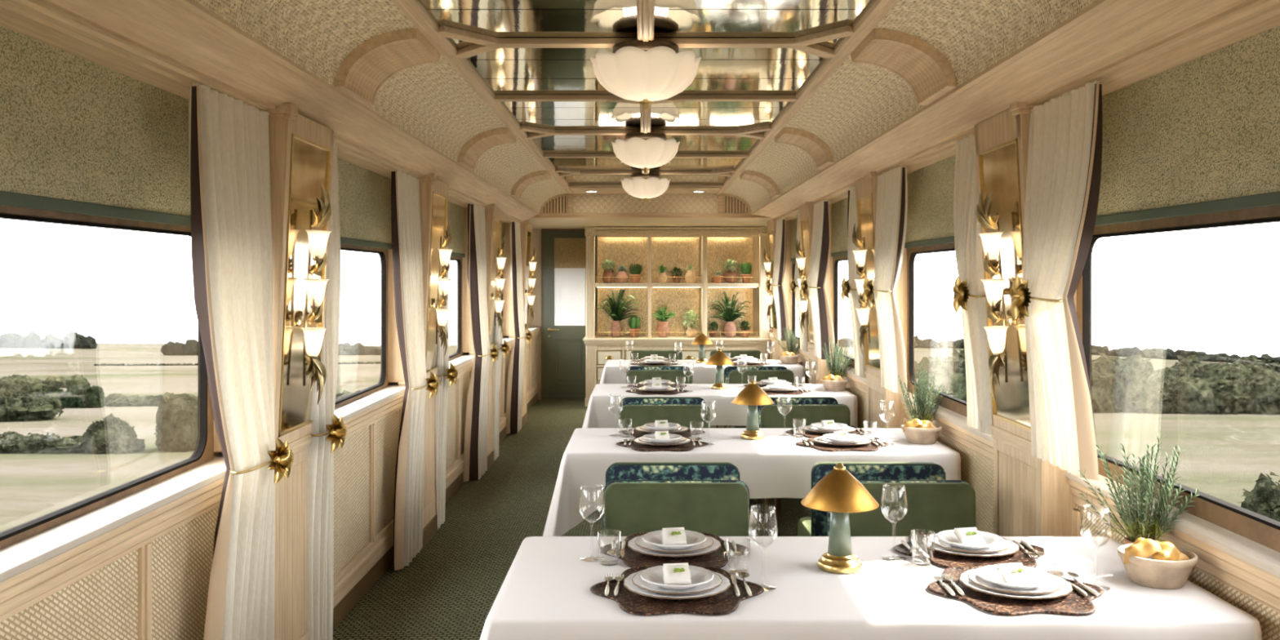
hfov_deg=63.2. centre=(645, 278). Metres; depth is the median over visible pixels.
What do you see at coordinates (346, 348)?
woodland
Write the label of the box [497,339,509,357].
tieback
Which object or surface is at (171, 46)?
crown molding
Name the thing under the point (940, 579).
fork
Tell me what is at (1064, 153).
curtain
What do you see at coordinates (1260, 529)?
window
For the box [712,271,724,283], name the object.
potted plant
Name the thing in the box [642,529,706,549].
plate
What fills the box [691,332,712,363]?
table lamp
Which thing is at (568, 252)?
blind
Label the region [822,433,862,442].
plate
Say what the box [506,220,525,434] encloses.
curtain
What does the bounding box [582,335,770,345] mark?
countertop
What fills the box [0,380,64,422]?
bush
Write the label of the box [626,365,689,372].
dining chair
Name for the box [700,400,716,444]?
wine glass
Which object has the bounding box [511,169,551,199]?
rib
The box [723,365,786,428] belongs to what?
dining chair
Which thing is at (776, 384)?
napkin
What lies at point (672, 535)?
napkin
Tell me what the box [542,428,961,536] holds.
tablecloth
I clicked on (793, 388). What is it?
dinner plate
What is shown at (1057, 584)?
dinner plate
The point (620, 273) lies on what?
potted plant
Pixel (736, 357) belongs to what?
plate
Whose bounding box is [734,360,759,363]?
dinner plate
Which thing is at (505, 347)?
flower
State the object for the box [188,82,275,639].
curtain
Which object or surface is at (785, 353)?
crispbread
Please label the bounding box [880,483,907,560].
wine glass
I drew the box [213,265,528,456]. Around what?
wall
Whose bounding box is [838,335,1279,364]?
woodland
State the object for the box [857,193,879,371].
wall mirror
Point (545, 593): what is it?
tablecloth
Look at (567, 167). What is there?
ceiling panel
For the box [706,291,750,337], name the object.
potted plant
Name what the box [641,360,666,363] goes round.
dinner plate
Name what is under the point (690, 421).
tumbler
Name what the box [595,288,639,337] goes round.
potted plant
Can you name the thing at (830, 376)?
crispbread
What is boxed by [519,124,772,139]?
beam
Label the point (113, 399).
hedge
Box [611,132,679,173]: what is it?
ceiling lamp
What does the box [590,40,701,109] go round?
ceiling lamp
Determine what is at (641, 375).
dining chair
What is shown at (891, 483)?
bowl
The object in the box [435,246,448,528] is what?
curtain
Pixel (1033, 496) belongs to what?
pilaster
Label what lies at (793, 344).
rosemary
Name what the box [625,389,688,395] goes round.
place mat
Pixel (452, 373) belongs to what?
flower
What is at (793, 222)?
roller blind
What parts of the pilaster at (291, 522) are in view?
reeded panel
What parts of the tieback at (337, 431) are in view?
cord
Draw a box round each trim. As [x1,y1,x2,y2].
[0,328,539,622]
[333,382,537,608]
[391,0,574,194]
[635,0,654,173]
[716,0,899,194]
[768,337,1279,613]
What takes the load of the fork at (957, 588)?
on the place mat at (1074, 603)
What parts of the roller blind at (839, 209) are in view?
trim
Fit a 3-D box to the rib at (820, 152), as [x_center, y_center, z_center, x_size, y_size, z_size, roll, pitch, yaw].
[0.981,-0.804,6.455,0.313,0.219,0.430,0,0,0]
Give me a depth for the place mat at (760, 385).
8.14 m
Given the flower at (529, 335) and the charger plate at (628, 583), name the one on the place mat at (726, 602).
the charger plate at (628, 583)
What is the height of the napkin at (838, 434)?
0.044 m
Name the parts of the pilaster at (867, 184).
reeded panel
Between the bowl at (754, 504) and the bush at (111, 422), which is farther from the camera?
the bush at (111, 422)
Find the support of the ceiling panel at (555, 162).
attached to the ceiling panel
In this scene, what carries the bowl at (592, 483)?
on the wine glass at (581, 557)
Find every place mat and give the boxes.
[589,566,764,615]
[598,532,747,568]
[615,437,708,451]
[618,426,705,437]
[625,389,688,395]
[626,382,686,387]
[630,362,678,365]
[631,359,677,362]
[732,362,771,365]
[743,383,803,387]
[762,389,811,395]
[786,426,872,437]
[795,436,888,451]
[893,532,1047,568]
[927,566,1104,615]
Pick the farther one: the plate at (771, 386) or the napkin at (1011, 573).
the plate at (771, 386)
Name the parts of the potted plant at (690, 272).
pot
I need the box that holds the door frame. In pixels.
[541,228,585,399]
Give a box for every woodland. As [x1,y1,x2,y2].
[0,328,97,348]
[160,338,198,355]
[337,342,380,355]
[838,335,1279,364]
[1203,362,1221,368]
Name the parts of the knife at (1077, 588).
blade, handle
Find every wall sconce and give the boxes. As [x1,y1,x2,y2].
[296,183,331,404]
[432,220,453,355]
[492,236,506,333]
[525,247,537,321]
[763,248,773,320]
[795,239,809,333]
[852,222,873,355]
[976,188,1013,401]
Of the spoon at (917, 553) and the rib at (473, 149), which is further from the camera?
the rib at (473, 149)
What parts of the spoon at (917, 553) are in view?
handle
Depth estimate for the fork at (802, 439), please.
5.33 m
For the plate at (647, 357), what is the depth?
10.67 m
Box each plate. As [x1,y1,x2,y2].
[623,568,730,599]
[627,533,721,556]
[631,571,722,594]
[634,437,690,445]
[635,426,688,433]
[635,534,714,552]
[637,386,676,391]
[638,382,675,385]
[638,436,686,444]
[639,425,684,431]
[640,361,668,364]
[640,386,673,390]
[640,564,713,589]
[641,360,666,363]
[641,381,672,384]
[642,433,681,442]
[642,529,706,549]
[644,355,663,359]
[644,359,664,362]
[644,379,669,383]
[644,384,670,389]
[644,422,679,430]
[732,360,762,364]
[733,355,753,359]
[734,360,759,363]
[737,359,757,362]
[755,382,791,386]
[757,381,789,384]
[760,379,786,383]
[760,386,799,391]
[763,386,795,390]
[766,384,793,389]
[802,426,856,433]
[806,425,851,431]
[810,422,847,430]
[813,436,871,445]
[817,435,866,444]
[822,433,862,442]
[920,533,1018,556]
[928,533,1011,552]
[936,529,1004,549]
[959,567,1072,599]
[968,568,1063,594]
[976,564,1054,589]
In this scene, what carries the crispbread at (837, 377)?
in the bread bowl at (830, 385)
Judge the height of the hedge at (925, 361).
7.548 m
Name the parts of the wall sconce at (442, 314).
stem, lamp shade, lamp shade, lamp shade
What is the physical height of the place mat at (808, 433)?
0.008 m
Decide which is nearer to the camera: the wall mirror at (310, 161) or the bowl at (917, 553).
the bowl at (917, 553)
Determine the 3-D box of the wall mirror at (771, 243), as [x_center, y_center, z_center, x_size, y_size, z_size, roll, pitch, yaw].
[1.412,0.025,11.490,0.075,1.088,0.438,0,0,0]
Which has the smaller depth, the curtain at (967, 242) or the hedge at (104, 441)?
the curtain at (967, 242)
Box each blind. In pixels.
[0,26,191,226]
[337,157,391,248]
[447,201,464,257]
[500,222,504,257]
[554,238,585,267]
[790,217,797,261]
[831,197,848,256]
[904,155,955,248]
[1094,25,1279,226]
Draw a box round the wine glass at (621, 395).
[608,395,622,435]
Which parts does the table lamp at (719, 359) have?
lamp shade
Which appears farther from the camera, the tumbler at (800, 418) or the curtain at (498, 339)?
the curtain at (498, 339)
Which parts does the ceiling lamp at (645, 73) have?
stem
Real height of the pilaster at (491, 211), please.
2.220 m
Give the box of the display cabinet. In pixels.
[582,226,770,406]
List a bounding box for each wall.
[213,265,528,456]
[528,229,773,399]
[770,266,838,346]
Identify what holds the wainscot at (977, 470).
attached to the wall at (837, 266)
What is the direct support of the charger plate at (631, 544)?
on the place mat at (632, 558)
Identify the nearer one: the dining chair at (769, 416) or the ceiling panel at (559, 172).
the dining chair at (769, 416)
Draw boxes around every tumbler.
[597,528,620,565]
[618,417,631,437]
[689,421,702,439]
[726,537,751,574]
[792,417,805,437]
[863,420,876,439]
[911,529,934,565]
[1043,537,1068,574]
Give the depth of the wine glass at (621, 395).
5.60 m
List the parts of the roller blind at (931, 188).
trim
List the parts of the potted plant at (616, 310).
pot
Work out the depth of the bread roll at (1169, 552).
2.84 m
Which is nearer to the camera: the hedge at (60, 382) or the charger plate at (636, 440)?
the charger plate at (636, 440)
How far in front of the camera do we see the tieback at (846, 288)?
6.79 m
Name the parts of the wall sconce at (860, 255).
lamp shade, lamp shade, lamp shade, stem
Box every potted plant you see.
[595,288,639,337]
[600,258,615,283]
[615,265,627,283]
[626,315,640,337]
[627,263,642,283]
[651,306,674,337]
[655,264,669,283]
[671,266,682,283]
[681,309,700,337]
[684,264,695,283]
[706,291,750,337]
[708,321,718,337]
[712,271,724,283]
[724,258,737,283]
[739,262,752,283]
[739,320,751,337]
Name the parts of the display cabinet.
drawer, drawer, shell pull, gallery rail, drawer, gallery rail, frame, frame, shell pull, drawer, drawer, gallery rail, gallery rail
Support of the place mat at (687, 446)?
on the tablecloth at (773, 466)
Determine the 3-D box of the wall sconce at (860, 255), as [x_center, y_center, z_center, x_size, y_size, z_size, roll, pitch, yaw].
[1.357,0.064,6.516,0.126,0.827,0.174,0,0,0]
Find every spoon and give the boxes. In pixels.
[607,540,617,555]
[694,437,701,445]
[736,571,751,595]
[871,437,884,445]
[901,540,923,555]
[1062,571,1098,595]
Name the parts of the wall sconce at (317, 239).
stem, lamp shade, lamp shade, lamp shade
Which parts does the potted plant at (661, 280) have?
pot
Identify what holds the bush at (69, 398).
on the ground
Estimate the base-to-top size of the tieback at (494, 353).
0.153 m
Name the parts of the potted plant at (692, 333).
pot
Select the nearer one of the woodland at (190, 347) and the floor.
the floor
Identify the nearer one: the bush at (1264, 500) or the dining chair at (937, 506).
the dining chair at (937, 506)
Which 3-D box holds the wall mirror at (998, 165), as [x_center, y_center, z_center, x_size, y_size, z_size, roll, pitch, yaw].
[1.412,0.025,4.080,0.075,1.088,0.438,0,0,0]
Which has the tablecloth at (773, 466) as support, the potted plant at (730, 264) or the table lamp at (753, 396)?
the table lamp at (753, 396)
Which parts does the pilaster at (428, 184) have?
reeded panel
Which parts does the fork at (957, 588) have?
handle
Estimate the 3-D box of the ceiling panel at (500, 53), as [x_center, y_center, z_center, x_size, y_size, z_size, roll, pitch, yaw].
[0.000,-0.928,4.191,1.520,0.008,0.402,0,0,0]
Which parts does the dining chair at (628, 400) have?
backrest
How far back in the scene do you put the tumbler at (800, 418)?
5.54 m
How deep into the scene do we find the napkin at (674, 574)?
2.80 m
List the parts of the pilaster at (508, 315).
reeded panel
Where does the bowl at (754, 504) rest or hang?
on the wine glass at (773, 585)
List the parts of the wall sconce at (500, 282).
stem, lamp shade, lamp shade, lamp shade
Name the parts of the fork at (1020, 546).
handle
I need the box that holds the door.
[542,231,596,399]
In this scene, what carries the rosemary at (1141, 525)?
on the tablecloth at (545, 593)
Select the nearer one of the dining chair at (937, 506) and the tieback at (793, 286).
the dining chair at (937, 506)
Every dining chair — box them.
[603,480,749,536]
[605,462,740,484]
[618,404,710,428]
[619,396,706,408]
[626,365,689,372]
[626,369,692,383]
[630,350,682,359]
[710,350,762,428]
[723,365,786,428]
[727,369,794,428]
[749,396,838,518]
[758,404,850,536]
[797,462,946,536]
[826,480,975,536]
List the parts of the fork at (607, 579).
handle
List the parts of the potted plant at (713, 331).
pot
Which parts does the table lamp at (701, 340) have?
lamp shade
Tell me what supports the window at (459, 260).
in the wall at (215, 453)
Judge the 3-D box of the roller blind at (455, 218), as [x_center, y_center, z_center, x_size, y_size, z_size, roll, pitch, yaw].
[-1.505,-0.391,7.655,0.016,0.438,1.920,0,0,0]
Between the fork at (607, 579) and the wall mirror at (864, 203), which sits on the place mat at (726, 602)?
the fork at (607, 579)
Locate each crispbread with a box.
[779,351,789,357]
[821,373,834,382]
[831,375,841,380]
[902,418,922,431]
[917,420,932,428]
[1124,537,1160,551]
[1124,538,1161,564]
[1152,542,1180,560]
[1160,541,1189,560]
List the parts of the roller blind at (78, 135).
trim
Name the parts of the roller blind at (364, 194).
trim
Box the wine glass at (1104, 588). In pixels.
[1080,505,1111,590]
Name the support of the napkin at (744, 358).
on the plate at (740, 360)
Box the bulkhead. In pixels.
[531,186,773,218]
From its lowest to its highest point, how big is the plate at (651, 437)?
0.025 m
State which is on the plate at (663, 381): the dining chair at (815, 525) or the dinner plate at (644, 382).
the dinner plate at (644, 382)
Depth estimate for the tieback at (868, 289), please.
6.08 m
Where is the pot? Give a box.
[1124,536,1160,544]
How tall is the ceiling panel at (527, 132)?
0.008 m
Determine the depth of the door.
13.66 m
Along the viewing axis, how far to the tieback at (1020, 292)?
3.60 m
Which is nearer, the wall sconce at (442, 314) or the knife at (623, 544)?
the knife at (623, 544)
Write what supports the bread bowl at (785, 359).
on the tablecloth at (703, 373)
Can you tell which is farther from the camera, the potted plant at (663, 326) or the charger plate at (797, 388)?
the potted plant at (663, 326)
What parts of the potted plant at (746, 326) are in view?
pot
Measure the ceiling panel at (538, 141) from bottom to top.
0.008 m
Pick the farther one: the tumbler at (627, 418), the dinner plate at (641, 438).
the tumbler at (627, 418)
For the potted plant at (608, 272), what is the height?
0.309 m
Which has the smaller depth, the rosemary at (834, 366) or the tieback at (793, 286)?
the rosemary at (834, 366)
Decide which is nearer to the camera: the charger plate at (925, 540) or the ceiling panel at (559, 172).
the charger plate at (925, 540)
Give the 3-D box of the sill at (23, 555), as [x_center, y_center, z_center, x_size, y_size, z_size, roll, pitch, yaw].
[-1.466,0.663,5.125,0.157,0.059,17.150,0,0,0]
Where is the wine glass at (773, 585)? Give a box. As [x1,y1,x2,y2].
[748,504,777,589]
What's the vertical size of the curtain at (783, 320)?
1.270 m
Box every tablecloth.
[480,536,1262,639]
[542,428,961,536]
[582,383,857,428]
[600,360,804,383]
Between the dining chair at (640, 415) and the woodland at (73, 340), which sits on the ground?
the woodland at (73, 340)
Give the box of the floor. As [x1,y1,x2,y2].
[333,400,810,639]
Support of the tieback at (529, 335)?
attached to the pilaster at (508, 315)
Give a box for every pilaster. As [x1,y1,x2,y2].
[213,102,333,639]
[388,173,448,549]
[462,203,502,471]
[502,220,532,427]
[767,217,791,359]
[799,201,833,383]
[855,170,907,428]
[973,101,1076,536]
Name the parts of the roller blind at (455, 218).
trim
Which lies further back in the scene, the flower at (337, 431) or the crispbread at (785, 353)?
the crispbread at (785, 353)
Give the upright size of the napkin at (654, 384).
0.044 m
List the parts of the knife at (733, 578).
blade, handle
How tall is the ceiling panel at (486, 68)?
0.008 m
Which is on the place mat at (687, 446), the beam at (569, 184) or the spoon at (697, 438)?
the spoon at (697, 438)
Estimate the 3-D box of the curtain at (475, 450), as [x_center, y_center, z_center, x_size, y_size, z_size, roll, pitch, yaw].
[-1.337,0.501,8.324,0.140,2.174,0.567,0,0,5]
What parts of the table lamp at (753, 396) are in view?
lamp shade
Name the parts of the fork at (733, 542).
handle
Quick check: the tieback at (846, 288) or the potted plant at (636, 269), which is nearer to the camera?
the tieback at (846, 288)
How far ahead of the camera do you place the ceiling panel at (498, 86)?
5.02 m
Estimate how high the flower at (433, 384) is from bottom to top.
0.153 m
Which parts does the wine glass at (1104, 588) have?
stem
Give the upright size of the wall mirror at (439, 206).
1.088 m
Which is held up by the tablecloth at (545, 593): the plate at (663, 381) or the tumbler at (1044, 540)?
the tumbler at (1044, 540)
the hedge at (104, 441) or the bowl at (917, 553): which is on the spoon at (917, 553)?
the bowl at (917, 553)
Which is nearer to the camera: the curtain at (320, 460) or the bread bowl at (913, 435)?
the curtain at (320, 460)
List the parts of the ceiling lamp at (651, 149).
stem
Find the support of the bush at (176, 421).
on the ground
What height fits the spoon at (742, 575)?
0.014 m
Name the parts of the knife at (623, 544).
blade, handle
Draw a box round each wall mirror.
[278,133,330,437]
[425,191,448,373]
[488,216,501,346]
[524,230,532,330]
[767,230,777,330]
[800,217,813,345]
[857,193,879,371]
[977,138,1031,431]
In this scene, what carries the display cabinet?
on the floor
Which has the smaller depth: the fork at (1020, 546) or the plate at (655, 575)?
the plate at (655, 575)
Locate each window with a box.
[0,204,213,548]
[334,244,388,408]
[448,256,462,360]
[500,274,502,337]
[768,272,773,333]
[791,261,799,344]
[833,254,854,368]
[906,242,967,417]
[1076,204,1279,552]
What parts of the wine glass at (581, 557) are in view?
stem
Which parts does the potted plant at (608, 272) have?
pot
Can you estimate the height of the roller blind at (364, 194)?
0.438 m
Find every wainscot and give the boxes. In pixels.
[0,337,536,639]
[768,343,1279,639]
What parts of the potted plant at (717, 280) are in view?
pot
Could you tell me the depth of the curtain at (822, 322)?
8.36 m
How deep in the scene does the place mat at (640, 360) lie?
10.63 m
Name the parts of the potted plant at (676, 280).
pot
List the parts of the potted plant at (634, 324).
pot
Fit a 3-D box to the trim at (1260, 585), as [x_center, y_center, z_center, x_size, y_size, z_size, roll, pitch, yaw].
[1.571,0.786,5.125,0.049,0.112,17.150,0,0,0]
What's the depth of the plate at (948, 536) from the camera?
3.23 m
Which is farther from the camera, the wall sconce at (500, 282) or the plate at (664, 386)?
the wall sconce at (500, 282)
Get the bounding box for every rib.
[333,28,440,105]
[457,127,516,169]
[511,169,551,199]
[739,169,780,199]
[774,127,833,169]
[850,28,956,106]
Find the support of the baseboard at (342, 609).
attached to the wall at (536, 233)
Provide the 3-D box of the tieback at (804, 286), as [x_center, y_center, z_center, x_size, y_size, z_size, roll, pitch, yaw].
[1.361,0.067,8.564,0.170,0.153,0.422,0,0,-3]
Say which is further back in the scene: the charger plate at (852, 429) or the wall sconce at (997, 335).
the charger plate at (852, 429)
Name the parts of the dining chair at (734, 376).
seat, backrest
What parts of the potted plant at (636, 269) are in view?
pot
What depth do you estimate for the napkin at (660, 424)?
5.68 m
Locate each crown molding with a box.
[0,0,539,223]
[751,0,1279,220]
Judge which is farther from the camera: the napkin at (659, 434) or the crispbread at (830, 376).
the crispbread at (830, 376)
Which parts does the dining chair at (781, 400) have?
leg, backrest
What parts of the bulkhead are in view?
arch moulding, cane panel, arch moulding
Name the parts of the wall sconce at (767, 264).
lamp shade, lamp shade, stem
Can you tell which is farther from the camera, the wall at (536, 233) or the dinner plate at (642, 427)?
the wall at (536, 233)
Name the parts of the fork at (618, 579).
handle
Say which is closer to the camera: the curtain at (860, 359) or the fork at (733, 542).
the fork at (733, 542)
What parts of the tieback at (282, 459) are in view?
cord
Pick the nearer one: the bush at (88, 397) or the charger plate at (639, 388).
the charger plate at (639, 388)
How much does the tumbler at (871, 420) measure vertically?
0.093 m
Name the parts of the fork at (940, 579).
handle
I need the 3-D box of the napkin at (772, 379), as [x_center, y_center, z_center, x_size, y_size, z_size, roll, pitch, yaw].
[1.004,0.802,8.164,0.075,0.044,0.080,0,0,-4]
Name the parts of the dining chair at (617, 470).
backrest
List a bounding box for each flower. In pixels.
[267,437,293,484]
[325,413,346,453]
[425,371,439,398]
[445,362,457,386]
[489,344,498,363]
[501,339,509,357]
[525,329,532,343]
[765,277,771,292]
[800,277,807,295]
[840,276,850,300]
[862,276,873,302]
[952,275,969,312]
[1010,275,1031,319]
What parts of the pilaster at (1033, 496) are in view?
reeded panel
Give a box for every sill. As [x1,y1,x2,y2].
[0,326,540,582]
[768,332,1279,577]
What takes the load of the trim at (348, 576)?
attached to the wall at (536, 233)
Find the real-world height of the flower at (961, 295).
0.153 m
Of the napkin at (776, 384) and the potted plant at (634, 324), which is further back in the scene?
the potted plant at (634, 324)
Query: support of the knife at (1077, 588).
on the place mat at (1074, 603)
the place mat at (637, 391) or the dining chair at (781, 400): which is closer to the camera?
the dining chair at (781, 400)
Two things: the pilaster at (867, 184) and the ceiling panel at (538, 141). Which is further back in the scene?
the ceiling panel at (538, 141)
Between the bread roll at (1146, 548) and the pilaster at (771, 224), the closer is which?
the bread roll at (1146, 548)
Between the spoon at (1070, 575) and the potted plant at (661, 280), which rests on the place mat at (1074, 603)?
the spoon at (1070, 575)
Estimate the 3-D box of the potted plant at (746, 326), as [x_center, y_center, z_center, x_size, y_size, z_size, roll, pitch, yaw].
[1.268,0.638,13.237,0.158,0.222,0.158,0,0,-38]
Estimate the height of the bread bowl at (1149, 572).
0.085 m
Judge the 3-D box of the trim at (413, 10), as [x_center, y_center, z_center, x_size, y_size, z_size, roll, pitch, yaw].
[-0.794,-0.930,3.845,0.075,0.060,14.590,0,0,0]
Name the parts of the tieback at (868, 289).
cord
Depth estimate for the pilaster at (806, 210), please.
8.76 m
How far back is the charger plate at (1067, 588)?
2.74 m
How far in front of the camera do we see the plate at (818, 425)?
5.66 m
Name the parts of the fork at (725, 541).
handle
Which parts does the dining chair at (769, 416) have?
leg, leg, backrest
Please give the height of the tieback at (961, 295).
0.153 m
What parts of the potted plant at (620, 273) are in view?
pot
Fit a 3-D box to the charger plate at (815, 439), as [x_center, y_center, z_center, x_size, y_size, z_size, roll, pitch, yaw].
[1.000,0.830,5.285,0.291,0.020,0.289,0,0,30]
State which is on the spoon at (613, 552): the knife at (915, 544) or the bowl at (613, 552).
the bowl at (613, 552)
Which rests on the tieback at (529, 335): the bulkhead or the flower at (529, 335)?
the flower at (529, 335)
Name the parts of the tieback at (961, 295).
cord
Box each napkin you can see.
[650,354,657,357]
[650,357,657,360]
[651,382,662,386]
[652,377,661,382]
[654,419,668,427]
[654,431,669,439]
[661,527,687,545]
[662,562,692,585]
[739,354,747,357]
[742,357,751,360]
[768,377,778,382]
[773,382,784,386]
[821,420,836,427]
[833,431,850,439]
[953,527,985,545]
[996,562,1033,585]
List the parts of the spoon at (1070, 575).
handle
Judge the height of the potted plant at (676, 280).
0.210 m
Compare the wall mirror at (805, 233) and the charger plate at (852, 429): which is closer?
the charger plate at (852, 429)
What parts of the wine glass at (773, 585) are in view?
stem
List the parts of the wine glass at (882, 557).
stem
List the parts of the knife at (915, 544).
handle, blade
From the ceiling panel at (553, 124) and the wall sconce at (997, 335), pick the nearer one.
the wall sconce at (997, 335)
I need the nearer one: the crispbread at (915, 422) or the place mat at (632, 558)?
the place mat at (632, 558)
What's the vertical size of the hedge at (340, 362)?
1.422 m
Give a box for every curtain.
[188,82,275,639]
[306,141,341,639]
[391,169,426,570]
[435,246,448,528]
[463,202,490,481]
[492,271,502,460]
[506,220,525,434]
[771,217,791,341]
[794,210,808,351]
[808,200,835,359]
[847,185,866,377]
[873,165,907,395]
[953,133,994,435]
[1022,80,1102,479]
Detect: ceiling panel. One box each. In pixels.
[193,0,567,213]
[417,0,873,8]
[448,36,842,59]
[466,59,824,78]
[482,78,808,93]
[494,93,795,107]
[506,107,785,119]
[515,119,775,129]
[525,131,765,137]
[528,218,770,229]
[532,137,759,146]
[537,146,753,153]
[546,157,744,159]
[548,160,742,165]
[553,165,737,170]
[559,172,732,175]
[562,175,728,179]
[564,179,726,183]
[723,0,1097,213]
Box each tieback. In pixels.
[229,437,293,484]
[311,413,346,453]
[410,371,439,398]
[438,362,457,386]
[477,344,498,363]
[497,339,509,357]
[516,329,532,343]
[765,277,780,292]
[789,277,799,293]
[800,277,821,295]
[840,276,857,300]
[862,276,893,302]
[952,275,985,312]
[1010,275,1063,319]
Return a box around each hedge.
[0,373,90,388]
[0,428,146,454]
[93,361,380,365]
[105,389,360,406]
[853,354,1175,378]
[921,366,1279,414]
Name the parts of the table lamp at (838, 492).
lamp shade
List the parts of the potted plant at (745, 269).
pot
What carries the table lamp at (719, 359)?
on the tablecloth at (597, 415)
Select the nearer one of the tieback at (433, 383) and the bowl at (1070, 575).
the bowl at (1070, 575)
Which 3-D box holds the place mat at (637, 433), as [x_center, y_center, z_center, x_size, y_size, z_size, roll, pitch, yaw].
[0.089,0.842,5.692,0.472,0.008,0.425,0,0,0]
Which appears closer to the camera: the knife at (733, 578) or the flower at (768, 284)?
the knife at (733, 578)
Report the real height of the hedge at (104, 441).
1.656 m
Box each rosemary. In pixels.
[774,324,799,355]
[822,337,854,377]
[896,364,949,422]
[1077,431,1199,544]
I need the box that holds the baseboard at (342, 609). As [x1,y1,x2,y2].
[333,392,537,630]
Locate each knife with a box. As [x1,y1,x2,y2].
[620,539,626,558]
[730,573,739,596]
[913,540,928,558]
[1056,573,1087,596]
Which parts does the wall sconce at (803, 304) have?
lamp shade, lamp shade, lamp shade, stem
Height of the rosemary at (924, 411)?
0.390 m
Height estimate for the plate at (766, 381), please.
0.025 m
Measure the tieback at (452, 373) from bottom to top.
0.153 m
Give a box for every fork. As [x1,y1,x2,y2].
[604,573,613,595]
[613,573,623,595]
[723,540,731,557]
[731,540,742,557]
[800,438,808,445]
[930,573,955,595]
[941,573,964,595]
[1013,540,1037,557]
[1020,540,1048,557]
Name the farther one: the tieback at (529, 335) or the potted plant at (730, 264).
the potted plant at (730, 264)
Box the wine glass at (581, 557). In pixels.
[578,483,605,560]
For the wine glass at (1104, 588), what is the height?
0.220 m
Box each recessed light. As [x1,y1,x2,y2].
[583,190,599,192]
[690,190,706,192]
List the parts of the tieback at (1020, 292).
cord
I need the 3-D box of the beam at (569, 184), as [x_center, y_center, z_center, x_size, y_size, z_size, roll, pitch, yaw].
[0.000,-0.909,10.205,1.524,0.030,0.169,0,0,0]
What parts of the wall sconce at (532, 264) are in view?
stem, lamp shade, lamp shade, lamp shade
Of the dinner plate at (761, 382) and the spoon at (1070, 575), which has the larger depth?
the dinner plate at (761, 382)
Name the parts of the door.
handle, panel, glass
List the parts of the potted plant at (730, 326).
pot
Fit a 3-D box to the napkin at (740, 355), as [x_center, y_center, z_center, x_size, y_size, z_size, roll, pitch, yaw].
[1.004,0.802,10.634,0.075,0.044,0.080,0,0,-4]
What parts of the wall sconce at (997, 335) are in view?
lamp shade, lamp shade, lamp shade, stem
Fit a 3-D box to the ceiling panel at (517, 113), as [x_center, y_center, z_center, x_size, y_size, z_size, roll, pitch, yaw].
[0.000,-0.928,5.838,1.520,0.008,0.402,0,0,0]
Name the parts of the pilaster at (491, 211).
reeded panel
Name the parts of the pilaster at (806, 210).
reeded panel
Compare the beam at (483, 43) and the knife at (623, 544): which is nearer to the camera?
the knife at (623, 544)
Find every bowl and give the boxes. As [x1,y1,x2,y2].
[578,483,605,523]
[607,547,617,555]
[736,571,749,585]
[748,504,777,546]
[778,355,799,364]
[821,378,848,391]
[880,483,907,523]
[901,424,942,444]
[909,547,923,555]
[1062,571,1081,585]
[1080,505,1111,547]
[1116,543,1197,589]
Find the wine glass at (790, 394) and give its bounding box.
[777,394,791,435]
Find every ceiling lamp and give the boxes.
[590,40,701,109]
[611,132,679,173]
[620,173,670,202]
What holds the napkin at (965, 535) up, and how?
on the plate at (948, 536)
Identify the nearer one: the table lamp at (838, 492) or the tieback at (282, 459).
the table lamp at (838, 492)
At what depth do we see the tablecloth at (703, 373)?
9.97 m
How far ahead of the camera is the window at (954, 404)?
6.20 m
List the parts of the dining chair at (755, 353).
backrest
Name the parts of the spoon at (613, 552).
handle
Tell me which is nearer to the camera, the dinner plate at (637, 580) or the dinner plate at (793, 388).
the dinner plate at (637, 580)
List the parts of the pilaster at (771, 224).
reeded panel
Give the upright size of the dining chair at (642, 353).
0.809 m
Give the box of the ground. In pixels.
[0,342,1279,532]
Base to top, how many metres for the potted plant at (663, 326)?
0.390 m
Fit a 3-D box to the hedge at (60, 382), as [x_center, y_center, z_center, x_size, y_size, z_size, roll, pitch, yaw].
[-89.234,13.065,127.925,41.820,2.629,3.936,0,0,0]
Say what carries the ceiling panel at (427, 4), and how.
attached to the ceiling panel
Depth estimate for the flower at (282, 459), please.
3.47 m
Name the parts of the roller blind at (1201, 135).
trim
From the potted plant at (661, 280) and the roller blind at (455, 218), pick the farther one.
the potted plant at (661, 280)
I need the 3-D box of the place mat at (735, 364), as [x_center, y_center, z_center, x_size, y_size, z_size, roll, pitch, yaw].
[1.000,0.842,10.225,0.472,0.008,0.425,0,0,0]
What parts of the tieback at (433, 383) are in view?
cord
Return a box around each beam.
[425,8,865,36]
[432,25,853,58]
[494,94,796,103]
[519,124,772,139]
[542,153,748,157]
[555,168,736,176]
[568,183,723,186]
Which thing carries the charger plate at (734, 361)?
on the place mat at (735, 364)
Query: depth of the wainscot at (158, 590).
3.26 m
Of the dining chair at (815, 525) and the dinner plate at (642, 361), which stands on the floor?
the dining chair at (815, 525)
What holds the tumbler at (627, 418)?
on the tablecloth at (773, 466)
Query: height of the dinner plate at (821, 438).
0.020 m
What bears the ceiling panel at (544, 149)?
attached to the ceiling panel
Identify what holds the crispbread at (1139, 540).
in the bread bowl at (1149, 572)
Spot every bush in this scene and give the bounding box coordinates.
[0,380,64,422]
[42,385,64,407]
[61,381,80,408]
[76,384,106,408]
[82,413,137,440]
[153,396,198,452]
[1238,471,1279,521]
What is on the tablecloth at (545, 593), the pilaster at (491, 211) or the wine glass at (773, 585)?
the wine glass at (773, 585)
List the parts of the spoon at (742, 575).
handle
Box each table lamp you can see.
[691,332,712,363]
[705,348,733,389]
[731,380,773,439]
[800,462,879,573]
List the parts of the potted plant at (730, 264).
pot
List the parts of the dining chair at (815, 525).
seat, backrest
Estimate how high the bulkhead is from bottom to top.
0.335 m
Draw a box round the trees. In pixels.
[921,348,1279,385]
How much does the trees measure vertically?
7.359 m
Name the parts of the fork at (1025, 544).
handle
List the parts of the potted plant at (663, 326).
pot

